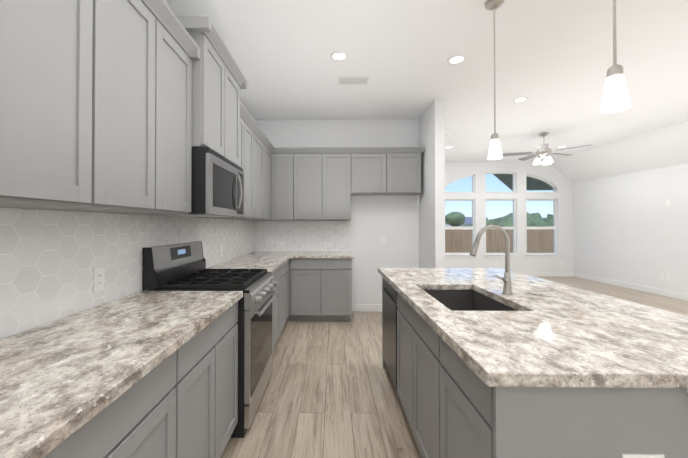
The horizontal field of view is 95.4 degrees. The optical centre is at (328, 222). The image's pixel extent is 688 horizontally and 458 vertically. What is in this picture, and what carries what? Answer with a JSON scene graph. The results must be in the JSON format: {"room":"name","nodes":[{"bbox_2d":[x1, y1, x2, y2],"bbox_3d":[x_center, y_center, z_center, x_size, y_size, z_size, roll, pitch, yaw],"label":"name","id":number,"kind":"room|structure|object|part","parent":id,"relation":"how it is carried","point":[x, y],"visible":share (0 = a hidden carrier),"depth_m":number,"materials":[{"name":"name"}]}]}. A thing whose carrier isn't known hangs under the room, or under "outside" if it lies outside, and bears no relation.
{"room":"kitchen","nodes":[
{"label":"kitchen","id":0,"kind":"room"},
{"bbox_2d":[0,0,254,322],"bbox_3d":[-1.272,-0.191,1.035,0.150,3.070,7.950,0,0,1],"label":"wall","id":1,"kind":"structure","parent":0,"point":[170,7],"depth_m":2.29,"materials":[{"name":"paint"}]},
{"bbox_2d":[0,0,11,207],"bbox_3d":[-1.038,-0.582,0.574,0.324,1.044,0.519,0,0,1],"label":"upper cabinet","id":2,"kind":"object","parent":1,"relation":"attached to","point":[5,5],"depth_m":0.85,"materials":[{"name":"grey paint"}]},
{"bbox_2d":[12,0,111,211],"bbox_3d":[-1.033,-0.579,0.965,0.324,1.044,0.519,0,0,1],"label":"upper cabinet","id":3,"kind":"object","parent":1,"relation":"attached to","point":[95,105],"depth_m":1.04,"materials":[{"name":"grey paint"}]},
{"bbox_2d":[0,291,242,457],"bbox_3d":[-0.873,0.439,0.681,0.642,0.040,2.562,0,0,1],"label":"countertop","id":4,"kind":"structure","parent":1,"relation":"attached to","point":[63,379],"depth_m":0.97,"materials":[{"name":"stone"}]},
{"bbox_2d":[0,208,254,338],"bbox_3d":[-1.179,0.194,2.131,0.006,0.478,5.450,0,0,1],"label":"wall tiles","id":5,"kind":"structure","parent":1,"relation":"attached to","point":[50,260],"depth_m":1.48,"materials":[{"name":"white tile"}]},
{"bbox_2d":[93,267,103,291],"bbox_3d":[-1.179,0.294,1.605,0.007,0.117,0.072,0,0,1],"label":"electrical outlet","id":6,"kind":"object","parent":5,"relation":"attached to","point":[98,279],"visible":1,"depth_m":1.60,"materials":[{"name":"white plastic"}]},
{"bbox_2d":[219,246,221,256],"bbox_3d":[-1.155,0.313,3.355,0.007,0.117,0.072,0,0,1],"label":"electrical outlet","id":7,"kind":"object","parent":5,"relation":"attached to","point":[220,251],"visible":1,"depth_m":3.34,"materials":[{"name":"white plastic"}]},
{"bbox_2d":[102,0,167,214],"bbox_3d":[-1.028,-0.576,1.361,0.324,1.044,0.534,0,0,1],"label":"upper cabinet","id":8,"kind":"object","parent":1,"relation":"attached to","point":[139,27],"depth_m":1.45,"materials":[{"name":"grey paint"}]},
{"bbox_2d":[168,16,195,214],"bbox_3d":[-1.023,-0.573,1.734,0.324,1.044,0.468,0,0,1],"label":"upper cabinet","id":9,"kind":"object","parent":1,"relation":"attached to","point":[181,50],"depth_m":1.81,"materials":[{"name":"grey paint"}]},
{"bbox_2d":[177,16,246,165],"bbox_3d":[-0.955,-0.871,2.362,0.444,0.788,0.876,0,0,1],"label":"upper cabinet","id":10,"kind":"object","parent":1,"relation":"attached to","point":[219,81],"visible":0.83,"depth_m":2.16,"materials":[{"name":"grey paint"}]},
{"bbox_2d":[169,147,243,216],"bbox_3d":[-0.935,-0.260,2.357,0.474,0.427,0.760,0,0,1],"label":"over-the-range microwave","id":11,"kind":"object","parent":10,"relation":"attached to","point":[198,192],"depth_m":2.08,"materials":[{"name":"silver metal"}]},
{"bbox_3d":[-0.757,-0.243,2.354,0.029,0.386,0.760,0,0,1],"label":"door of the microwave with range hood","id":12,"kind":"part","parent":11,"relation":"part of","materials":[{"name":"silver metal"}]},
{"bbox_3d":[-0.721,-0.240,2.518,0.050,0.311,0.018,0,0,1],"label":"handle of the microwave with range hood","id":13,"kind":"part","parent":11,"relation":"part of","materials":[{"name":"silver metal"}]},
{"bbox_2d":[196,106,247,217],"bbox_3d":[-1.006,-0.563,2.969,0.324,1.044,0.433,0,0,1],"label":"upper cabinet","id":14,"kind":"object","parent":1,"relation":"attached to","point":[243,117],"depth_m":3.13,"materials":[{"name":"grey paint"}]},
{"bbox_2d":[216,118,255,220],"bbox_3d":[-1.002,-0.560,3.307,0.324,1.044,0.500,0,0,1],"label":"upper cabinet","id":15,"kind":"object","parent":1,"relation":"attached to","point":[251,125],"depth_m":3.42,"materials":[{"name":"grey paint"}]},
{"bbox_2d":[206,252,295,271],"bbox_3d":[-0.823,0.465,3.789,0.660,0.040,2.104,0,0,1],"label":"countertop","id":16,"kind":"structure","parent":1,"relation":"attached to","point":[271,261],"depth_m":3.52,"materials":[{"name":"stone"}]},
{"bbox_2d":[256,130,267,220],"bbox_3d":[-0.996,-0.556,3.746,0.324,1.044,0.640,0,0,1],"label":"upper cabinet","id":17,"kind":"object","parent":1,"relation":"attached to","point":[261,142],"depth_m":3.92,"materials":[{"name":"grey paint"}]},
{"bbox_2d":[268,142,271,220],"bbox_3d":[-0.990,-0.552,4.225,0.324,1.044,0.574,0,0,1],"label":"upper cabinet","id":18,"kind":"object","parent":1,"relation":"attached to","point":[269,143],"depth_m":4.42,"materials":[{"name":"grey paint"}]},
{"bbox_2d":[272,146,275,220],"bbox_3d":[-0.956,-0.549,4.652,0.381,1.044,0.408,0,0,1],"label":"upper cabinet","id":19,"kind":"object","parent":1,"relation":"attached to","point":[273,148],"depth_m":4.53,"materials":[{"name":"grey paint"}]},
{"bbox_2d":[255,119,418,303],"bbox_3d":[0.125,-0.159,4.917,2.540,3.070,0.150,0,0,1],"label":"wall","id":20,"kind":"structure","parent":0,"point":[393,220],"depth_m":4.83,"materials":[{"name":"paint"}]},
{"bbox_2d":[277,242,283,246],"bbox_3d":[-0.741,0.345,4.838,0.117,0.072,0.007,0,0,1],"label":"electrical outlet","id":21,"kind":"object","parent":20,"relation":"attached to","point":[280,244],"visible":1,"depth_m":4.84,"materials":[{"name":"white plastic"}]},
{"bbox_2d":[276,147,299,220],"bbox_3d":[-0.635,-0.548,4.690,0.386,1.044,0.324,0,0,1],"label":"upper cabinet","id":22,"kind":"object","parent":20,"relation":"attached to","point":[287,159],"depth_m":4.53,"materials":[{"name":"grey paint"}]},
{"bbox_2d":[255,221,350,251],"bbox_3d":[-0.398,0.216,4.843,1.484,0.478,0.006,0,0,1],"label":"wall tile","id":23,"kind":"structure","parent":20,"relation":"attached to","point":[303,236],"depth_m":4.84,"materials":[{"name":"white tile"}]},
{"bbox_2d":[324,242,331,246],"bbox_3d":[-0.011,0.345,4.829,0.117,0.072,0.007,0,0,1],"label":"electrical outlet","id":24,"kind":"object","parent":23,"relation":"attached to","point":[327,244],"visible":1,"depth_m":4.83,"materials":[{"name":"white plastic"}]},
{"bbox_2d":[300,147,327,220],"bbox_3d":[-0.300,-0.548,4.685,0.545,1.044,0.324,0,0,1],"label":"upper cabinet","id":25,"kind":"object","parent":20,"relation":"attached to","point":[305,184],"depth_m":4.53,"materials":[{"name":"grey paint"}]},
{"bbox_2d":[293,252,353,258],"bbox_3d":[-0.070,0.471,4.516,0.825,0.040,0.629,0,0,1],"label":"countertop","id":26,"kind":"structure","parent":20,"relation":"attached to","point":[332,255],"depth_m":4.21,"materials":[{"name":"stone"}]},
{"bbox_2d":[328,147,351,220],"bbox_3d":[0.091,-0.548,4.680,0.494,1.044,0.324,0,0,1],"label":"upper cabinet","id":27,"kind":"object","parent":20,"relation":"attached to","point":[339,158],"depth_m":4.53,"materials":[{"name":"grey paint"}]},
{"bbox_2d":[352,304,381,311],"bbox_3d":[0.882,1.320,4.812,1.025,0.110,0.017,0,0,1],"label":"baseboard","id":28,"kind":"structure","parent":20,"relation":"attached to","point":[373,307],"depth_m":4.81,"materials":[{"name":"white paint"}]},
{"bbox_2d":[352,147,391,194],"bbox_3d":[0.614,-0.744,4.675,0.579,0.654,0.324,0,0,1],"label":"upper cabinet","id":29,"kind":"object","parent":20,"relation":"attached to","point":[371,166],"depth_m":4.52,"materials":[{"name":"grey paint"}]},
{"bbox_2d":[380,236,384,242],"bbox_3d":[0.839,0.265,4.824,0.072,0.117,0.008,0,0,1],"label":"light switch","id":30,"kind":"object","parent":20,"relation":"attached to","point":[382,239],"visible":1,"depth_m":4.82,"materials":[{"name":"white plastic"}]},
{"bbox_2d":[388,147,423,194],"bbox_3d":[1.058,-0.744,4.669,0.566,0.654,0.324,0,0,1],"label":"upper cabinet","id":31,"kind":"object","parent":20,"relation":"attached to","point":[406,161],"depth_m":4.51,"materials":[{"name":"grey paint"}]},
{"bbox_2d":[166,0,687,182],"bbox_3d":[2.552,-1.334,2.669,7.755,0.797,11.300,0,0,1],"label":"ceiling","id":32,"kind":"structure","parent":0,"point":[553,61],"depth_m":3.27,"materials":[{"name":"paint"}]},
{"bbox_2d":[330,51,348,60],"bbox_3d":[0.104,-1.606,3.024,0.180,0.006,0.180,0,0,1],"label":"recessed light","id":33,"kind":"object","parent":32,"relation":"in","point":[339,55],"visible":1,"depth_m":3.01,"materials":[{"name":"white glass"}]},
{"bbox_2d":[337,76,369,84],"bbox_3d":[0.281,-1.601,3.542,0.360,0.007,0.200,0,0,1],"label":"ceiling vent","id":34,"kind":"object","parent":32,"relation":"in","point":[356,80],"visible":1,"depth_m":3.52,"materials":[{"name":"white metal"}]},
{"bbox_2d":[447,55,465,63],"bbox_3d":[1.265,-1.606,3.088,0.180,0.006,0.180,0,0,1],"label":"recessed light","id":35,"kind":"object","parent":32,"relation":"in","point":[456,59],"visible":1,"depth_m":3.08,"materials":[{"name":"white glass"}]},
{"bbox_2d":[485,0,503,159],"bbox_3d":[1.215,-1.040,2.284,0.128,1.150,0.128,0,0,1],"label":"pendant light","id":36,"kind":"object","parent":32,"relation":"hanging from","point":[495,152],"visible":1,"depth_m":2.28,"materials":[{"name":"white glass"}]},
{"bbox_2d":[513,97,528,102],"bbox_3d":[2.509,-1.598,4.082,0.180,0.006,0.180,0,0,1],"label":"recessed light","id":37,"kind":"object","parent":32,"relation":"in","point":[520,99],"visible":1,"depth_m":4.07,"materials":[{"name":"white glass"}]},
{"bbox_2d":[502,132,588,164],"bbox_3d":[3.844,-1.315,5.629,1.285,0.544,1.245,0,0,1],"label":"ceiling fan","id":38,"kind":"object","parent":32,"relation":"hanging from","point":[543,151],"visible":1,"depth_m":5.57,"materials":[{"name":"silver metal"}]},
{"bbox_2d":[600,0,630,112],"bbox_3d":[1.202,-1.048,1.314,0.128,1.150,0.128,0,0,1],"label":"pendant light","id":39,"kind":"object","parent":32,"relation":"hanging from","point":[615,98],"visible":1,"depth_m":1.29,"materials":[{"name":"white glass"}]},
{"bbox_2d":[419,99,444,267],"bbox_3d":[1.474,-0.149,6.184,0.125,3.070,4.280,0,0,1],"label":"wall","id":40,"kind":"structure","parent":0,"point":[432,197],"depth_m":4.16,"materials":[{"name":"paint"}]},
{"bbox_2d":[221,276,687,457],"bbox_3d":[2.552,1.417,2.646,7.855,0.120,11.400,0,0,1],"label":"floor","id":41,"kind":"structure","parent":0,"point":[330,391],"depth_m":2.44,"materials":[{"name":"brown wood"}]},
{"bbox_2d":[44,338,191,457],"bbox_3d":[-0.888,0.903,0.731,0.618,0.878,1.038,0,0,1],"label":"base cabinet","id":42,"kind":"object","parent":41,"relation":"on","point":[181,402],"depth_m":1.00,"materials":[{"name":"grey paint"}]},
{"bbox_2d":[142,269,279,437],"bbox_3d":[-0.798,0.877,2.345,0.747,0.955,0.760,0,0,1],"label":"range","id":43,"kind":"object","parent":41,"relation":"on","point":[246,414],"depth_m":2.09,"materials":[{"name":"silver metal"}]},
{"bbox_2d":[142,241,205,289],"bbox_3d":[-1.125,0.296,2.354,0.092,0.266,0.760,0,0,1],"label":"control panel","id":44,"kind":"object","parent":43,"relation":"attached to","point":[163,264],"visible":0.92,"depth_m":2.17,"materials":[{"name":"silver metal"}]},
{"bbox_3d":[-0.824,0.477,2.349,0.695,0.155,0.760,0,0,1],"label":"range top","id":45,"kind":"part","parent":43,"relation":"part of","materials":[{"name":"black metal"}]},
{"bbox_3d":[-0.456,0.510,2.344,0.040,0.058,0.618,0,0,1],"label":"range knob","id":46,"kind":"part","parent":43,"relation":"part of","materials":[{"name":"silver metal"}]},
{"bbox_3d":[-0.457,0.593,2.343,0.066,0.025,0.680,0,0,1],"label":"kitchen range handle","id":47,"kind":"part","parent":43,"relation":"part of","materials":[{"name":"silver metal"}]},
{"bbox_2d":[192,301,237,457],"bbox_3d":[-0.877,0.909,1.537,0.618,0.878,0.834,0,0,1],"label":"base cabinet","id":48,"kind":"object","parent":41,"relation":"on","point":[215,348],"depth_m":1.57,"materials":[{"name":"grey paint"}]},
{"bbox_2d":[273,267,280,346],"bbox_3d":[-0.856,0.922,3.150,0.618,0.878,0.824,0,0,1],"label":"base cabinet","id":49,"kind":"object","parent":41,"relation":"on","point":[277,274],"depth_m":3.33,"materials":[{"name":"grey paint"}]},
{"bbox_2d":[281,258,296,330],"bbox_3d":[-0.809,0.928,3.844,0.693,0.878,0.826,0,0,1],"label":"base cabinet","id":50,"kind":"object","parent":41,"relation":"on","point":[289,269],"depth_m":4.23,"materials":[{"name":"grey paint"}]},
{"bbox_2d":[297,258,351,321],"bbox_3d":[-0.123,0.934,4.493,0.885,0.878,0.678,0,0,1],"label":"base cabinet","id":51,"kind":"object","parent":41,"relation":"on","point":[314,289],"depth_m":4.23,"materials":[{"name":"grey paint"}]},
{"bbox_2d":[382,277,687,457],"bbox_3d":[0.893,0.911,1.915,0.794,0.880,2.135,0,0,1],"label":"kitchen island","id":52,"kind":"object","parent":41,"relation":"on","point":[454,405],"visible":0.65,"depth_m":0.90,"materials":[{"name":"grey paint"}]},
{"bbox_2d":[378,268,687,387],"bbox_3d":[1.050,0.450,1.934,1.180,0.040,2.140,0,0,1],"label":"island countertop","id":53,"kind":"structure","parent":52,"relation":"on","point":[548,333],"depth_m":1.20,"materials":[{"name":"stone"}]},
{"bbox_2d":[424,290,516,310],"bbox_3d":[0.799,0.573,1.841,0.458,0.205,0.728,0,0,1],"label":"sink","id":54,"kind":"object","parent":53,"relation":"in","point":[462,300],"visible":0.04,"depth_m":2.18,"materials":[{"name":"black metal"}]},
{"bbox_2d":[470,225,512,294],"bbox_3d":[0.976,0.222,1.864,0.254,0.412,0.084,0,0,1],"label":"faucet","id":55,"kind":"object","parent":53,"relation":"on","point":[507,284],"visible":1,"depth_m":1.87,"materials":[{"name":"silver metal"}]},
{"bbox_2d":[621,454,664,457],"bbox_3d":[0.896,0.698,0.889,0.117,0.072,0.007,0,0,1],"label":"outlet","id":56,"kind":"object","parent":52,"relation":"attached to","point":[642,456],"visible":1,"depth_m":0.89,"materials":[{"name":"white plastic"}]},
{"bbox_2d":[445,162,573,271],"bbox_3d":[3.959,-0.132,8.216,4.790,3.070,0.150,0,0,1],"label":"wall","id":57,"kind":"structure","parent":0,"point":[561,183],"depth_m":8.13,"materials":[{"name":"paint"}]},
{"bbox_2d":[445,172,558,257],"bbox_3d":[4.488,-0.200,8.177,3.000,2.235,0.155,0,0,1],"label":"window","id":58,"kind":"structure","parent":57,"relation":"in","point":[494,256],"depth_m":8.18,"materials":[{"name":"white paint"}]},
{"bbox_2d":[445,174,553,252],"bbox_3d":[4.489,-0.239,8.217,2.920,2.135,0.004,0,0,1],"label":"window panel","id":59,"kind":"object","parent":58,"relation":"attached to","point":[500,217],"visible":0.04,"depth_m":8.22,"materials":[{"name":"clear glass"}]},
{"bbox_2d":[518,272,573,275],"bbox_3d":[3.943,1.347,8.121,4.760,0.110,0.017,0,0,1],"label":"baseboard","id":60,"kind":"structure","parent":57,"relation":"attached to","point":[527,273],"depth_m":8.09,"materials":[{"name":"white paint"}]},
{"bbox_2d":[573,163,687,293],"bbox_3d":[6.354,0.022,2.607,0.150,2.670,11.300,0,0,1],"label":"wall","id":61,"kind":"structure","parent":0,"point":[631,228],"depth_m":6.44,"materials":[{"name":"paint"}]},
{"bbox_2d":[574,272,687,300],"bbox_3d":[6.273,1.302,2.598,0.014,0.110,11.000,0,0,1],"label":"baseboard","id":62,"kind":"structure","parent":61,"relation":"attached to","point":[681,296],"depth_m":6.41,"materials":[{"name":"white paint"}]},
{"bbox_2d":[666,200,670,205],"bbox_3d":[6.317,-0.357,5.811,0.008,0.120,0.085,0,0,1],"label":"light switch","id":63,"kind":"object","parent":61,"relation":"attached to","point":[668,202],"visible":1,"depth_m":5.80,"materials":[{"name":"white plastic"}]},
{"label":"outside","id":64,"kind":"structure","parent":0,"visible":0},
{"bbox_3d":[5.264,1.958,23.988,34.000,0.150,31.440,0,0,1],"label":"ground","id":65,"kind":"structure","parent":64,"visible":0},
{"bbox_2d":[445,212,464,229],"bbox_3d":[6.963,0.626,17.198,1.017,2.422,1.085,0,0,1],"label":"tree","id":66,"kind":"object","parent":65,"relation":"on","point":[460,216],"depth_m":16.84,"materials":[{"name":"green plant"}]},
{"bbox_2d":[445,217,489,229],"bbox_3d":[12.226,0.731,28.627,4.000,2.400,4.600,0,0,1],"label":"house","id":67,"kind":"structure","parent":65,"relation":"on","point":[467,223],"depth_m":26.88,"materials":[{"name":"paint"}]},
{"bbox_2d":[486,219,498,229],"bbox_3d":[8.822,0.833,16.861,0.647,2.003,0.680,0,0,1],"label":"tree","id":68,"kind":"object","parent":65,"relation":"on","point":[492,221],"depth_m":16.64,"materials":[{"name":"green plant"}]},
{"bbox_2d":[445,229,553,252],"bbox_3d":[5.175,1.066,15.251,18.054,1.510,0.070,0,0,1],"label":"fence","id":69,"kind":"object","parent":65,"relation":"on","point":[467,234],"depth_m":15.18,"materials":[{"name":"brown wood"}]},
{"bbox_2d":[495,213,539,229],"bbox_3d":[19.717,1.687,33.489,7.198,5.472,6.095,0,0,1],"label":"tree","id":70,"kind":"object","parent":65,"relation":"on","point":[504,220],"depth_m":32.40,"materials":[{"name":"green plant"}]},
{"bbox_2d":[493,174,552,189],"bbox_3d":[6.374,0.057,9.733,4.400,3.438,2.750,0,0,1],"label":"patio cover","id":71,"kind":"object","parent":65,"relation":"on","point":[529,183],"depth_m":10.18,"materials":[{"name":"grey"}]},
{"bbox_2d":[512,219,534,229],"bbox_3d":[10.654,0.799,17.053,1.086,2.073,1.024,0,0,1],"label":"tree","id":72,"kind":"object","parent":65,"relation":"on","point":[531,224],"depth_m":16.61,"materials":[{"name":"green plant"}]},
{"bbox_2d":[527,212,552,229],"bbox_3d":[22.777,2.107,35.406,8.937,6.555,8.653,0,0,1],"label":"tree","id":73,"kind":"object","parent":65,"relation":"on","point":[540,222],"depth_m":34.17,"materials":[{"name":"green plant"}]},
{"bbox_2d":[542,214,552,225],"bbox_3d":[25.844,1.556,34.408,6.940,4.986,6.753,0,0,1],"label":"tree","id":74,"kind":"object","parent":65,"relation":"on","point":[549,217],"depth_m":34.26,"materials":[{"name":"green plant"}]},
{"bbox_3d":[0.791,0.919,2.599,0.535,0.875,0.600,0,0,1],"label":"dishwasher","id":75,"kind":"object","parent":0,"visible":0},
{"bbox_2d":[383,278,397,390],"bbox_3d":[0.511,0.865,2.603,0.023,0.760,0.596,0,0,1],"label":"door","id":76,"kind":"structure","parent":75,"relation":"attached to","point":[390,307],"depth_m":2.52,"materials":[{"name":"grey metal"}]}
]}

